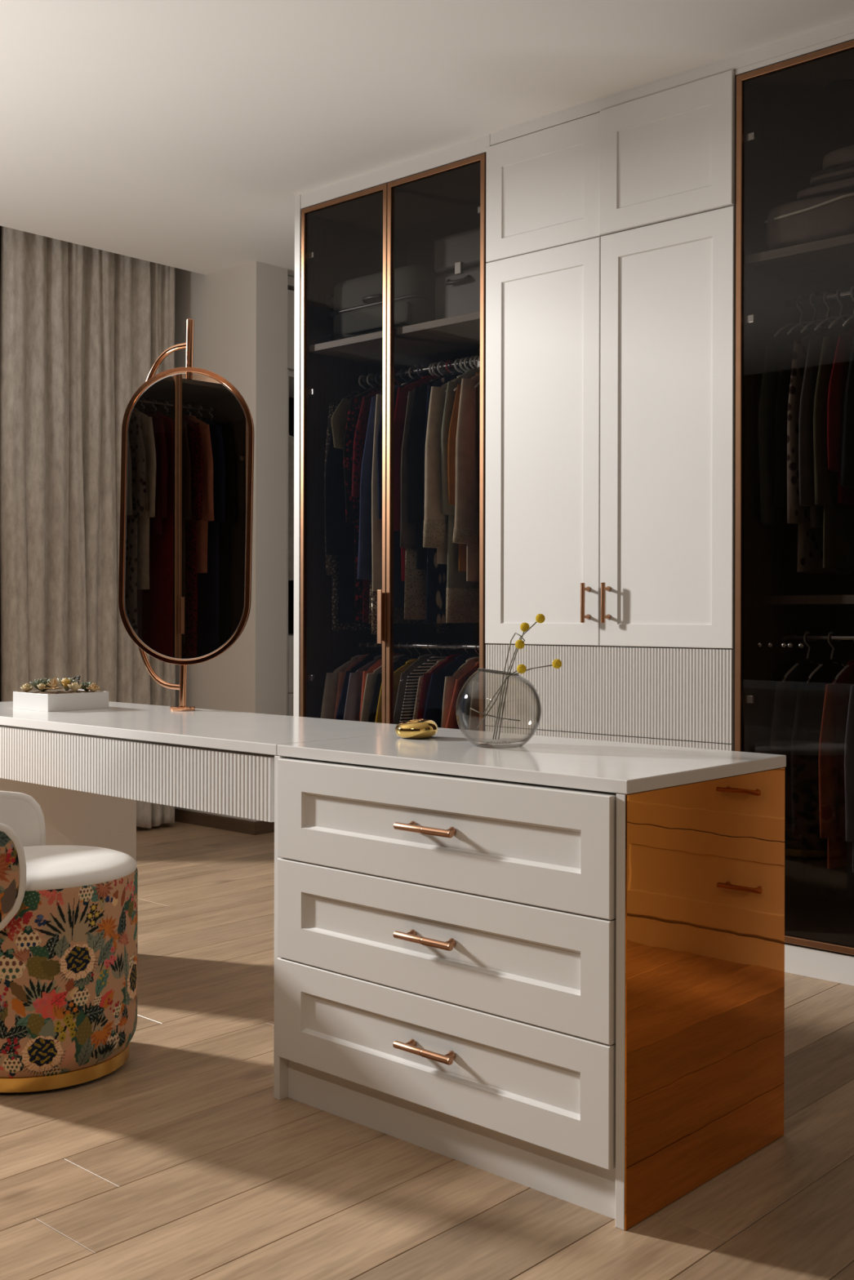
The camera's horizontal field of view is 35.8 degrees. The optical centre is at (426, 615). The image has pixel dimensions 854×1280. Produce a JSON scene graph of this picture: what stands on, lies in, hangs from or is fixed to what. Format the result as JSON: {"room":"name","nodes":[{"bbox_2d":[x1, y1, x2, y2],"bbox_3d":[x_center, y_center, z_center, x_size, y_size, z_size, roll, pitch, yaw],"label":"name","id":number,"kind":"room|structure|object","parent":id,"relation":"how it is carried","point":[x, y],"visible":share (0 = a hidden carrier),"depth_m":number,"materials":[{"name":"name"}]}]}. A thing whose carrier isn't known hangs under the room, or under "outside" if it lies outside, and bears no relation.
{"room":"dressing room","nodes":[
{"label":"dressing room","id":0,"kind":"room"},
{"bbox_2d":[0,226,1,702],"bbox_3d":[-2.691,-0.431,5.526,0.200,2.950,7.100,0,0,43],"label":"wall","id":1,"kind":"structure","parent":0,"point":[0,226],"depth_m":6.15,"materials":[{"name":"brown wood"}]},
{"bbox_2d":[174,261,287,821],"bbox_3d":[-1.022,-0.427,6.655,0.730,2.950,0.200,0,0,43],"label":"wall","id":2,"kind":"structure","parent":0,"point":[238,313],"depth_m":6.43,"materials":[{"name":"paint"}]},
{"bbox_2d":[174,808,274,835],"bbox_3d":[-1.018,1.017,6.638,0.724,0.062,0.214,0,0,43],"label":"baseboard","id":3,"kind":"structure","parent":2,"relation":"attached to","point":[254,828],"depth_m":6.47,"materials":[{"name":"brown wood"}]},
{"bbox_2d":[0,821,853,1279],"bbox_3d":[0.042,1.075,3.014,7.688,0.050,7.200,0,0,43],"label":"floor","id":4,"kind":"structure","parent":0,"point":[182,1161],"depth_m":2.48,"materials":[{"name":"brown wood"}]},
{"bbox_2d":[0,791,137,1093],"bbox_3d":[-0.935,0.740,3.086,0.492,0.615,0.492,0,0,37],"label":"tub chair","id":5,"kind":"object","parent":4,"relation":"on","point":[68,913],"visible":1,"depth_m":2.91,"materials":[{"name":"fabric"}]},
{"bbox_2d":[22,844,137,891],"bbox_3d":[-0.912,0.583,3.089,0.457,0.037,0.457,0,0,43],"label":"seat cushion","id":6,"kind":"object","parent":5,"relation":"on","point":[50,868],"depth_m":3.00,"materials":[{"name":"beige fabric"}]},
{"bbox_2d":[0,701,449,861],"bbox_3d":[-0.765,0.663,3.656,1.710,0.770,0.570,0,0,43],"label":"table","id":7,"kind":"object","parent":4,"relation":"on","point":[86,771],"visible":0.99,"depth_m":3.37,"materials":[{"name":"white stone"}]},
{"bbox_2d":[13,688,108,711],"bbox_3d":[-1.097,0.252,3.959,0.194,0.052,0.206,0,0,43],"label":"planter box","id":8,"kind":"object","parent":7,"relation":"on","point":[48,700],"visible":0.93,"depth_m":3.89,"materials":[{"name":"ceramic"}]},
{"bbox_2d":[29,677,52,691],"bbox_3d":[-1.148,0.206,3.954,0.075,0.040,0.078,0,0,43],"label":"succulent","id":9,"kind":"object","parent":8,"relation":"on","point":[44,681],"visible":0.62,"depth_m":3.94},
{"bbox_2d":[118,319,253,711],"bbox_3d":[-0.733,-0.297,3.904,0.432,1.152,0.156,0,0,18],"label":"vanity mirror","id":10,"kind":"object","parent":7,"relation":"on","point":[187,446],"visible":1,"depth_m":3.89,"materials":[{"name":"mirror"}]},
{"bbox_2d":[124,373,247,658],"bbox_3d":[-0.709,-0.294,3.894,0.366,0.848,0.007,0,0,-1],"label":"mirror glass","id":11,"kind":"object","parent":10,"relation":"attached to","point":[186,434],"depth_m":3.89,"materials":[{"name":"silver mirror"}]},
{"bbox_2d":[286,275,294,715],"bbox_3d":[-0.560,-0.324,7.116,0.548,2.745,1.075,0,0,43],"label":"closet","id":12,"kind":"object","parent":4,"relation":"on","point":[291,280],"visible":0.02,"depth_m":6.58,"materials":[{"name":"white wood"}]},
{"bbox_2d":[288,435,293,580],"bbox_3d":[-0.758,-0.564,6.803,0.509,0.765,0.037,0,0,43],"label":"shirt","id":13,"kind":"object","parent":12,"relation":"hanging from","point":[291,470],"visible":0.05,"depth_m":6.73,"materials":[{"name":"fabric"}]},
{"bbox_2d":[288,580,293,621],"bbox_3d":[-0.608,-0.479,6.967,0.500,1.015,0.039,0,0,44],"label":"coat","id":14,"kind":"object","parent":12,"relation":"in","point":[291,583],"visible":0.03,"depth_m":7.07,"materials":[{"name":"black fabric"}]},
{"bbox_2d":[293,194,301,716],"bbox_3d":[-0.304,-0.326,5.582,0.032,2.750,0.659,0,0,43],"label":"panel board","id":15,"kind":"object","parent":4,"relation":"on","point":[297,356],"visible":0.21,"depth_m":5.34,"materials":[{"name":"white wood"}]},
{"bbox_2d":[300,153,488,731],"bbox_3d":[0.048,-0.337,5.221,0.969,2.605,0.645,0,0,43],"label":"wardrobe","id":16,"kind":"object","parent":4,"relation":"on","point":[387,227],"visible":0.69,"depth_m":5.33,"materials":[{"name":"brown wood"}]},
{"bbox_2d":[324,389,368,622],"bbox_3d":[-0.233,-0.453,5.469,0.039,0.965,0.515,0,0,44],"label":"coat","id":17,"kind":"object","parent":16,"relation":"in","point":[340,534],"visible":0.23,"depth_m":5.33,"materials":[{"name":"black fabric"}]},
{"bbox_2d":[324,391,371,631],"bbox_3d":[-0.265,-0.437,5.498,0.433,0.995,0.051,0,0,-45],"label":"tunic","id":18,"kind":"object","parent":16,"relation":"in","point":[331,561],"visible":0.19,"depth_m":5.38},
{"bbox_2d":[330,386,376,448],"bbox_3d":[-0.194,-0.707,5.434,0.038,0.465,0.544,0,0,43],"label":"jacket","id":19,"kind":"object","parent":16,"relation":"attached to","point":[339,418],"visible":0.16,"depth_m":5.26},
{"bbox_2d":[351,384,398,622],"bbox_3d":[-0.125,-0.456,5.370,0.038,0.965,0.488,0,0,43],"label":"garment","id":20,"kind":"object","parent":16,"relation":"in","point":[360,433],"visible":0.18,"depth_m":5.22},
{"bbox_2d":[324,264,440,342],"bbox_3d":[-0.098,-1.222,5.327,0.522,0.262,0.437,0,0,43],"label":"suitcase","id":21,"kind":"object","parent":16,"relation":"on","point":[357,304],"visible":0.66,"depth_m":5.15,"materials":[{"name":"grey fabric"}]},
{"bbox_2d":[356,384,426,623],"bbox_3d":[-0.092,-0.450,5.340,0.038,0.965,0.508,0,0,43],"label":"jacket","id":22,"kind":"object","parent":16,"relation":"in","point":[364,560],"visible":0.2,"depth_m":5.17,"materials":[{"name":"blue fabric"}]},
{"bbox_2d":[308,311,479,370],"bbox_3d":[0.059,-1.076,5.231,0.932,0.027,0.574,0,0,43],"label":"shelf","id":23,"kind":"object","parent":16,"relation":"attached to","point":[451,338],"depth_m":5.23,"materials":[{"name":"beige wood"}]},
{"bbox_2d":[300,133,491,208],"bbox_3d":[-0.138,-1.671,5.003,0.993,0.058,0.018,0,0,43],"label":"trim","id":24,"kind":"structure","parent":16,"relation":"attached to","point":[477,146],"depth_m":4.97,"materials":[{"name":"white wood"}]},
{"bbox_2d":[408,366,415,379],"bbox_3d":[-0.056,-0.921,5.307,0.008,0.161,0.334,0,0,43],"label":"hanger","id":25,"kind":"object","parent":16,"relation":"hanging from","point":[411,367],"visible":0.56,"depth_m":5.29,"materials":[{"name":"plastic"}]},
{"bbox_2d":[371,382,450,634],"bbox_3d":[-0.057,-0.432,5.307,0.049,1.007,0.468,0,0,44],"label":"blouse","id":26,"kind":"object","parent":25,"relation":"hanging from","point":[376,523],"visible":0.1,"depth_m":5.14,"materials":[{"name":"beige fabric"}]},
{"bbox_2d":[400,379,433,619],"bbox_3d":[0.057,-0.458,5.202,0.041,0.945,0.473,0,0,44],"label":"cardigan","id":27,"kind":"object","parent":16,"relation":"in","point":[415,580],"visible":0.13,"depth_m":5.06,"materials":[{"name":"grey fabric"}]},
{"bbox_2d":[393,653,439,724],"bbox_3d":[0.011,0.470,5.243,0.039,0.635,0.452,0,0,43],"label":"blouse","id":28,"kind":"object","parent":16,"relation":"in","point":[423,659],"visible":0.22,"depth_m":5.12,"materials":[{"name":"grey fabric"}]},
{"bbox_2d":[417,364,423,377],"bbox_3d":[-0.021,-0.921,5.275,0.008,0.161,0.334,0,0,43],"label":"hanger","id":29,"kind":"object","parent":16,"relation":"hanging from","point":[420,366],"visible":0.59,"depth_m":5.26,"materials":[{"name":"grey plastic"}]},
{"bbox_2d":[377,377,421,608],"bbox_3d":[-0.023,-0.488,5.276,0.040,0.915,0.498,0,0,43],"label":"shirt","id":30,"kind":"object","parent":29,"relation":"hanging from","point":[398,585],"visible":0.19,"depth_m":5.15,"materials":[{"name":"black fabric"}]},
{"bbox_2d":[407,362,439,396],"bbox_3d":[0.038,-0.921,5.221,0.008,0.161,0.334,0,0,43],"label":"hanger","id":31,"kind":"object","parent":16,"relation":"hanging from","point":[434,363],"visible":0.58,"depth_m":5.21,"materials":[{"name":"plastic"}]},
{"bbox_2d":[393,375,438,581],"bbox_3d":[0.022,-0.542,5.235,0.041,0.815,0.484,0,0,43],"label":"garment","id":32,"kind":"object","parent":31,"relation":"hanging from","point":[402,393],"visible":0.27,"depth_m":5.08,"materials":[{"name":"red fabric"}]},
{"bbox_2d":[407,374,447,569],"bbox_3d":[0.089,-0.560,5.173,0.041,0.765,0.474,0,0,44],"label":"shirt","id":33,"kind":"object","parent":16,"relation":"in","point":[415,439],"visible":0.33,"depth_m":5.03,"materials":[{"name":"black fabric"}]},
{"bbox_2d":[423,372,462,623],"bbox_3d":[0.125,-0.459,5.140,0.039,0.975,0.393,0,0,43],"label":"garment","id":34,"kind":"object","parent":16,"relation":"in","point":[436,589],"visible":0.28,"depth_m":5.03,"materials":[{"name":"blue fabric"}]},
{"bbox_2d":[434,227,479,319],"bbox_3d":[0.206,-1.260,5.011,0.264,0.340,0.307,0,0,43],"label":"case","id":35,"kind":"object","parent":16,"relation":"on","point":[457,255],"visible":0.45,"depth_m":4.92,"materials":[{"name":"plastic"}]},
{"bbox_2d":[459,357,466,372],"bbox_3d":[0.145,-0.921,5.123,0.008,0.161,0.334,0,0,43],"label":"hanger","id":36,"kind":"object","parent":16,"relation":"hanging from","point":[462,358],"visible":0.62,"depth_m":5.11,"materials":[{"name":"plastic"}]},
{"bbox_2d":[422,375,460,564],"bbox_3d":[0.163,-0.563,5.106,0.058,0.735,0.498,0,0,45],"label":"garment","id":37,"kind":"object","parent":36,"relation":"hanging from","point":[435,531],"visible":0.27,"depth_m":4.95,"materials":[{"name":"beige fabric"}]},
{"bbox_3d":[0.215,-0.921,5.059,0.009,0.161,0.334,0,0,43],"label":"hanger","id":38,"kind":"object","parent":16,"relation":"hanging from","visible":0},
{"bbox_2d":[440,368,479,622],"bbox_3d":[0.199,-0.461,5.072,0.041,0.975,0.418,0,0,44],"label":"garment","id":39,"kind":"object","parent":38,"relation":"hanging from","point":[462,596],"visible":0.29,"depth_m":4.95,"materials":[{"name":"beige fabric"}]},
{"bbox_3d":[-0.039,0.180,5.289,0.008,0.153,0.334,0,0,43],"label":"hanger","id":40,"kind":"object","parent":16,"relation":"hanging from","visible":0},
{"bbox_2d":[374,658,417,723],"bbox_3d":[-0.041,0.489,5.291,0.037,0.635,0.475,0,0,44],"label":"blouse","id":41,"kind":"object","parent":40,"relation":"hanging from","point":[397,674],"visible":0.16,"depth_m":5.18,"materials":[{"name":"yellow fabric"}]},
{"bbox_3d":[-0.072,0.180,5.319,0.008,0.153,0.334,0,0,43],"label":"hanger","id":42,"kind":"object","parent":16,"relation":"hanging from","visible":0},
{"bbox_2d":[368,654,418,722],"bbox_3d":[-0.075,0.475,5.322,0.049,0.635,0.466,0,0,45],"label":"jacket","id":43,"kind":"object","parent":42,"relation":"hanging from","point":[402,660],"visible":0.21,"depth_m":5.18,"materials":[{"name":"black fabric"}]},
{"bbox_3d":[0.194,0.180,5.076,0.008,0.153,0.334,0,0,43],"label":"hanger","id":44,"kind":"object","parent":16,"relation":"hanging from","visible":0},
{"bbox_2d":[440,657,479,728],"bbox_3d":[0.194,0.475,5.074,0.039,0.635,0.409,0,0,44],"label":"jacket","id":45,"kind":"object","parent":44,"relation":"hanging from","point":[450,682],"visible":0.18,"depth_m":4.95,"materials":[{"name":"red fabric"}]},
{"bbox_3d":[0.271,-0.921,5.007,0.009,0.161,0.334,0,0,43],"label":"hanger","id":46,"kind":"object","parent":16,"relation":"hanging from","visible":0},
{"bbox_2d":[452,373,479,582],"bbox_3d":[0.268,-0.535,5.009,0.058,0.815,0.499,0,0,44],"label":"garment","id":47,"kind":"object","parent":46,"relation":"hanging from","point":[466,526],"visible":0.31,"depth_m":4.86,"materials":[{"name":"beige fabric"}]},
{"bbox_3d":[0.084,0.180,5.177,0.008,0.153,0.334,0,0,43],"label":"hanger","id":48,"kind":"object","parent":16,"relation":"hanging from","visible":0},
{"bbox_2d":[412,657,446,719],"bbox_3d":[0.084,0.482,5.175,0.040,0.635,0.435,0,0,43],"label":"cardigan","id":49,"kind":"object","parent":48,"relation":"hanging from","point":[438,662],"visible":0.1,"depth_m":5.05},
{"bbox_3d":[0.231,-0.921,5.044,0.009,0.161,0.334,0,0,43],"label":"hanger","id":50,"kind":"object","parent":16,"relation":"hanging from","visible":0},
{"bbox_2d":[447,371,479,571],"bbox_3d":[0.233,-0.550,5.041,0.442,0.765,0.051,0,0,-45],"label":"shirt","id":51,"kind":"object","parent":50,"relation":"hanging from","point":[453,424],"visible":0.13,"depth_m":4.89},
{"bbox_3d":[-0.269,0.179,5.500,0.008,0.153,0.334,0,0,43],"label":"hanger","id":52,"kind":"object","parent":16,"relation":"hanging from","visible":0},
{"bbox_2d":[320,654,362,719],"bbox_3d":[-0.271,0.479,5.502,0.041,0.635,0.468,0,0,44],"label":"shirt","id":53,"kind":"object","parent":52,"relation":"hanging from","point":[328,706],"visible":0.2,"depth_m":5.36,"materials":[{"name":"white fabric"}]},
{"bbox_3d":[-0.236,0.179,5.470,0.008,0.153,0.334,0,0,43],"label":"hanger","id":54,"kind":"object","parent":16,"relation":"hanging from","visible":0},
{"bbox_2d":[333,653,377,719],"bbox_3d":[-0.237,0.475,5.470,0.040,0.635,0.392,0,0,43],"label":"shirt","id":55,"kind":"object","parent":54,"relation":"hanging from","point":[341,674],"visible":0.13,"depth_m":5.34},
{"bbox_3d":[-0.204,0.179,5.440,0.008,0.153,0.334,0,0,43],"label":"hanger","id":56,"kind":"object","parent":16,"relation":"hanging from","visible":0},
{"bbox_2d":[335,653,382,719],"bbox_3d":[-0.206,0.470,5.442,0.038,0.635,0.488,0,0,43],"label":"shirt","id":57,"kind":"object","parent":56,"relation":"hanging from","point":[340,711],"visible":0.16,"depth_m":5.30,"materials":[{"name":"blue fabric"}]},
{"bbox_3d":[-0.170,0.180,5.410,0.008,0.153,0.334,0,0,43],"label":"hanger","id":58,"kind":"object","parent":16,"relation":"hanging from","visible":0},
{"bbox_2d":[343,654,382,721],"bbox_3d":[-0.172,0.475,5.411,0.037,0.635,0.468,0,0,43],"label":"shirt","id":59,"kind":"object","parent":58,"relation":"hanging from","point":[352,710],"visible":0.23,"depth_m":5.27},
{"bbox_3d":[-0.104,0.180,5.349,0.008,0.153,0.334,0,0,43],"label":"hanger","id":60,"kind":"object","parent":16,"relation":"hanging from","visible":0},
{"bbox_2d":[360,654,413,721],"bbox_3d":[-0.104,0.475,5.348,0.038,0.635,0.461,0,0,43],"label":"shirt","id":61,"kind":"object","parent":60,"relation":"hanging from","point":[371,678],"visible":0.17,"depth_m":5.21,"materials":[{"name":"beige fabric"}]},
{"bbox_3d":[0.121,0.180,5.143,0.008,0.153,0.334,0,0,43],"label":"hanger","id":62,"kind":"object","parent":16,"relation":"hanging from","visible":0},
{"bbox_2d":[417,653,469,719],"bbox_3d":[0.119,0.465,5.143,0.041,0.635,0.453,0,0,44],"label":"shirt","id":63,"kind":"object","parent":62,"relation":"hanging from","point":[427,677],"visible":0.17,"depth_m":5.00,"materials":[{"name":"red fabric"}]},
{"bbox_3d":[0.157,0.180,5.110,0.008,0.153,0.334,0,0,43],"label":"hanger","id":64,"kind":"object","parent":16,"relation":"hanging from","visible":0},
{"bbox_2d":[423,653,478,727],"bbox_3d":[0.154,0.465,5.112,0.043,0.635,0.504,0,0,44],"label":"shirt","id":65,"kind":"object","parent":64,"relation":"hanging from","point":[433,706],"visible":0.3,"depth_m":4.98,"materials":[{"name":"blue fabric"}]},
{"bbox_3d":[0.230,0.180,5.043,0.008,0.153,0.334,0,0,43],"label":"hanger","id":66,"kind":"object","parent":16,"relation":"hanging from","visible":0},
{"bbox_2d":[445,661,479,728],"bbox_3d":[0.226,0.484,5.046,0.044,0.635,0.494,0,0,44],"label":"shirt","id":67,"kind":"object","parent":66,"relation":"hanging from","point":[451,723],"visible":0.08,"depth_m":4.91,"materials":[{"name":"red fabric"}]},
{"bbox_3d":[0.266,0.181,5.009,0.008,0.153,0.334,0,0,43],"label":"hanger","id":68,"kind":"object","parent":16,"relation":"hanging from","visible":0},
{"bbox_2d":[458,670,479,729],"bbox_3d":[0.263,0.475,5.012,0.426,0.635,0.051,0,0,-45],"label":"shirt","id":69,"kind":"object","parent":68,"relation":"hanging from","point":[466,701],"visible":0.04,"depth_m":4.87,"materials":[{"name":"black fabric"}]},
{"bbox_3d":[-0.137,0.180,5.379,0.008,0.153,0.334,0,0,43],"label":"hanger","id":70,"kind":"object","parent":16,"relation":"hanging from","visible":0},
{"bbox_2d":[359,653,402,721],"bbox_3d":[-0.138,0.468,5.379,0.040,0.635,0.382,0,0,44],"label":"hanging garment","id":71,"kind":"object","parent":70,"relation":"hanging from","point":[378,664],"visible":0.1,"depth_m":5.26,"materials":[{"name":"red fabric"}]},
{"bbox_3d":[0.048,0.180,5.210,0.008,0.153,0.334,0,0,43],"label":"hanger","id":72,"kind":"object","parent":16,"relation":"hanging from","visible":0},
{"bbox_2d":[399,655,447,723],"bbox_3d":[0.046,0.474,5.211,0.044,0.635,0.486,0,0,44],"label":"hanging garment","id":73,"kind":"object","parent":72,"relation":"hanging from","point":[409,701],"visible":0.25,"depth_m":5.08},
{"bbox_2d":[273,755,784,1230],"bbox_3d":[0.182,0.678,2.760,0.914,0.745,0.606,0,0,43],"label":"base cabinet","id":74,"kind":"object","parent":4,"relation":"on","point":[575,996],"visible":1,"depth_m":2.48,"materials":[{"name":"white wood"}]},
{"bbox_2d":[277,728,786,794],"bbox_3d":[0.201,0.292,2.770,0.906,0.024,0.570,0,0,43],"label":"countertop","id":75,"kind":"structure","parent":74,"relation":"on","point":[602,766],"depth_m":2.63,"materials":[{"name":"white stone"}]},
{"bbox_2d":[395,718,437,738],"bbox_3d":[-0.024,0.259,3.034,0.099,0.043,0.099,0,0,43],"label":"dish","id":76,"kind":"object","parent":75,"relation":"on","point":[424,728],"visible":1,"depth_m":3.00,"materials":[{"name":"gold metal"}]},
{"bbox_2d":[455,613,561,747],"bbox_3d":[0.182,0.138,2.823,0.260,0.285,0.184,0,0,43],"label":"vase","id":77,"kind":"object","parent":75,"relation":"on","point":[487,742],"depth_m":2.83,"materials":[{"name":"clear glass"}]},
{"bbox_2d":[484,70,736,751],"bbox_3d":[0.763,-0.344,4.552,0.982,2.621,0.663,0,0,43],"label":"tall cabinet","id":78,"kind":"object","parent":4,"relation":"on","point":[611,232],"visible":0.64,"depth_m":4.29,"materials":[{"name":"white wood"}]},
{"bbox_2d":[734,40,853,955],"bbox_3d":[1.491,-0.334,3.896,0.969,2.605,0.645,0,0,43],"label":"wardrobe","id":79,"kind":"object","parent":4,"relation":"on","point":[791,113],"visible":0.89,"depth_m":4.09,"materials":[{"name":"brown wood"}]},
{"bbox_2d":[758,330,801,525],"bbox_3d":[1.178,-0.587,4.173,0.040,0.620,0.512,0,0,43],"label":"shirt","id":80,"kind":"object","parent":79,"relation":"in","point":[769,514],"visible":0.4,"depth_m":4.01,"materials":[{"name":"fabric"}]},
{"bbox_2d":[773,295,807,337],"bbox_3d":[1.177,-0.933,4.175,0.008,0.156,0.334,0,0,43],"label":"hanger","id":81,"kind":"object","parent":79,"relation":"hanging from","point":[798,296],"visible":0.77,"depth_m":4.16,"materials":[{"name":"plastic"}]},
{"bbox_2d":[768,657,818,860],"bbox_3d":[1.196,0.440,4.154,0.038,0.615,0.482,0,0,43],"label":"shirt","id":82,"kind":"object","parent":79,"relation":"in","point":[786,691],"visible":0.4,"depth_m":4.05,"materials":[{"name":"fabric"}]},
{"bbox_2d":[773,328,815,524],"bbox_3d":[1.208,-0.590,4.146,0.034,0.615,0.484,0,0,43],"label":"coat","id":83,"kind":"object","parent":79,"relation":"in","point":[784,381],"visible":0.31,"depth_m":3.99,"materials":[{"name":"black fabric"}]},
{"bbox_2d":[735,32,853,75],"bbox_3d":[1.299,-1.647,3.684,0.973,0.016,0.017,0,0,43],"label":"trim","id":84,"kind":"structure","parent":79,"relation":"attached to","point":[848,37],"depth_m":3.87,"materials":[{"name":"white wood"}]},
{"bbox_2d":[744,233,853,293],"bbox_3d":[1.502,-1.079,3.906,0.932,0.027,0.574,0,0,43],"label":"shelf","id":85,"kind":"object","parent":79,"relation":"attached to","point":[817,267],"depth_m":4.02,"materials":[{"name":"beige wood"}]},
{"bbox_2d":[786,293,821,334],"bbox_3d":[1.210,-0.933,4.144,0.008,0.156,0.334,0,0,43],"label":"hanger","id":86,"kind":"object","parent":79,"relation":"hanging from","point":[811,294],"visible":0.73,"depth_m":4.13,"materials":[{"name":"plastic"}]},
{"bbox_2d":[762,595,853,605],"bbox_3d":[1.539,-0.048,3.949,0.932,0.027,0.458,0,0,43],"label":"shelf","id":87,"kind":"object","parent":79,"relation":"attached to","point":[767,600],"depth_m":4.01,"materials":[{"name":"brown wood"}]},
{"bbox_2d":[764,191,853,250],"bbox_3d":[1.264,-1.172,4.035,0.360,0.157,0.408,0,0,43],"label":"bag","id":88,"kind":"object","parent":79,"relation":"on","point":[795,223],"visible":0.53,"depth_m":3.90,"materials":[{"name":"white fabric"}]},
{"bbox_2d":[796,145,853,200],"bbox_3d":[1.326,-1.325,3.999,0.320,0.147,0.340,0,0,43],"label":"clothes","id":89,"kind":"object","parent":88,"relation":"on","point":[837,175],"visible":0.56,"depth_m":3.91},
{"bbox_2d":[791,658,844,865],"bbox_3d":[1.251,0.440,4.104,0.047,0.615,0.485,0,0,45],"label":"shirt","id":90,"kind":"object","parent":79,"relation":"in","point":[807,720],"visible":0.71,"depth_m":3.98,"materials":[{"name":"black fabric"}]},
{"bbox_2d":[800,291,834,333],"bbox_3d":[1.244,-0.933,4.114,0.008,0.156,0.334,0,0,43],"label":"hanger","id":91,"kind":"object","parent":79,"relation":"hanging from","point":[824,292],"visible":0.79,"depth_m":4.10,"materials":[{"name":"plastic"}]},
{"bbox_2d":[786,326,853,574],"bbox_3d":[1.242,-0.515,4.114,0.042,0.765,0.480,0,0,44],"label":"garment","id":92,"kind":"object","parent":79,"relation":"in","point":[810,540],"visible":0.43,"depth_m":3.97,"materials":[{"name":"fabric"}]},
{"bbox_2d":[798,324,843,529],"bbox_3d":[1.277,-0.580,4.082,0.038,0.635,0.511,0,0,43],"label":"garment","id":93,"kind":"object","parent":79,"relation":"in","point":[806,447],"visible":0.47,"depth_m":3.91,"materials":[{"name":"fabric"}]},
{"bbox_2d":[804,631,844,682],"bbox_3d":[1.254,0.127,4.102,0.008,0.156,0.334,0,0,43],"label":"hanger","id":94,"kind":"object","parent":79,"relation":"hanging from","point":[829,633],"visible":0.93,"depth_m":4.09,"materials":[{"name":"plastic"}]},
{"bbox_2d":[813,288,848,330],"bbox_3d":[1.276,-0.933,4.084,0.008,0.156,0.334,0,0,43],"label":"hanger","id":95,"kind":"object","parent":79,"relation":"hanging from","point":[818,326],"visible":0.89,"depth_m":4.07,"materials":[{"name":"plastic"}]},
{"bbox_2d":[813,322,853,569],"bbox_3d":[1.309,-0.519,4.053,0.038,0.755,0.514,0,0,43],"label":"garment","id":96,"kind":"object","parent":79,"relation":"in","point":[838,518],"visible":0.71,"depth_m":3.92,"materials":[{"name":"fabric"}]},
{"bbox_2d":[817,659,853,868],"bbox_3d":[1.315,0.441,4.045,0.036,0.615,0.477,0,0,44],"label":"shirt","id":97,"kind":"object","parent":79,"relation":"in","point":[836,701],"visible":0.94,"depth_m":3.91,"materials":[{"name":"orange fabric"}]},
{"bbox_2d":[825,79,853,92],"bbox_3d":[1.261,-1.617,4.031,0.090,0.004,0.090,0,0,37],"label":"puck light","id":98,"kind":"object","parent":79,"relation":"on","point":[831,85],"depth_m":4.02,"materials":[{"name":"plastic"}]},
{"bbox_2d":[842,315,853,326],"bbox_3d":[1.342,-0.933,4.023,0.008,0.156,0.334,0,0,43],"label":"hanger","id":99,"kind":"object","parent":79,"relation":"hanging from","point":[852,316],"visible":1,"depth_m":3.92,"materials":[{"name":"plastic"}]},
{"bbox_2d":[826,326,853,505],"bbox_3d":[1.341,-0.614,4.024,0.038,0.565,0.519,0,0,44],"label":"dress","id":100,"kind":"object","parent":99,"relation":"hanging from","point":[838,376],"visible":0.77,"depth_m":3.86,"materials":[{"name":"fabric"}]},
{"bbox_3d":[1.375,-0.933,3.994,0.008,0.156,0.334,0,0,43],"label":"hanger","id":101,"kind":"object","parent":79,"relation":"hanging from","visible":0},
{"bbox_2d":[840,335,853,487],"bbox_3d":[1.373,-0.614,3.994,0.037,0.565,0.500,0,0,43],"label":"shirt","id":102,"kind":"object","parent":101,"relation":"hanging from","point":[847,428],"visible":1,"depth_m":3.83,"materials":[{"name":"black fabric"}]},
{"bbox_3d":[1.372,0.127,3.994,0.008,0.156,0.334,0,0,43],"label":"hanger","id":103,"kind":"object","parent":79,"relation":"hanging from","visible":0},
{"bbox_2d":[844,684,853,871],"bbox_3d":[1.372,0.441,3.993,0.040,0.615,0.472,0,0,44],"label":"shirt","id":104,"kind":"object","parent":103,"relation":"hanging from","point":[849,736],"visible":1,"depth_m":3.83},
{"bbox_2d":[784,942,853,986],"bbox_3d":[1.547,1.012,3.462,5.600,0.084,0.018,0,0,43],"label":"baseboard","id":105,"kind":"structure","parent":4,"relation":"on","point":[813,962],"depth_m":3.83,"materials":[{"name":"white wood"}]},
{"bbox_2d":[0,0,853,277],"bbox_3d":[0.261,-1.824,2.853,7.080,0.250,7.150,0,0,43],"label":"ceiling","id":106,"kind":"structure","parent":0,"point":[185,135],"depth_m":4.24,"materials":[{"name":"paint"}]},
{"bbox_2d":[489,17,853,146],"bbox_3d":[1.919,-1.675,3.112,4.588,0.041,0.020,0,0,43],"label":"trim","id":107,"kind":"structure","parent":106,"relation":"attached to","point":[845,28],"depth_m":4.13,"materials":[{"name":"white paint"}]},
{"bbox_3d":[0.303,0.181,4.976,0.008,0.153,0.334,0,0,43],"label":"hanger","id":108,"kind":"object","parent":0,"visible":0},
{"bbox_2d":[468,680,479,730],"bbox_3d":[0.301,0.487,4.976,0.035,0.635,0.442,0,0,43],"label":"jacket","id":109,"kind":"object","parent":108,"relation":"hanging from","point":[473,722],"visible":0.09,"depth_m":4.83,"materials":[{"name":"beige fabric"}]},
{"bbox_3d":[-2.541,-1.956,5.426,0.550,0.100,7.150,0,0,43],"label":"ceiling","id":110,"kind":"structure","parent":0,"visible":0},
{"bbox_2d":[0,226,175,827],"bbox_3d":[-1.566,-0.421,6.252,0.110,2.906,0.951,0,0,43],"label":"curtain","id":111,"kind":"object","parent":110,"relation":"hanging from","point":[82,328],"visible":0.56,"depth_m":6.15,"materials":[{"name":"beige fabric"}]},
{"bbox_3d":[-0.160,-0.922,5.403,0.009,0.161,0.334,0,0,43],"label":"hanger","id":112,"kind":"object","parent":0,"visible":0},
{"bbox_2d":[342,385,382,621],"bbox_3d":[-0.162,-0.459,5.404,0.042,0.965,0.503,0,0,44],"label":"dress","id":113,"kind":"object","parent":112,"relation":"hanging from","point":[352,504],"visible":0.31,"depth_m":5.25,"materials":[{"name":"fabric"}]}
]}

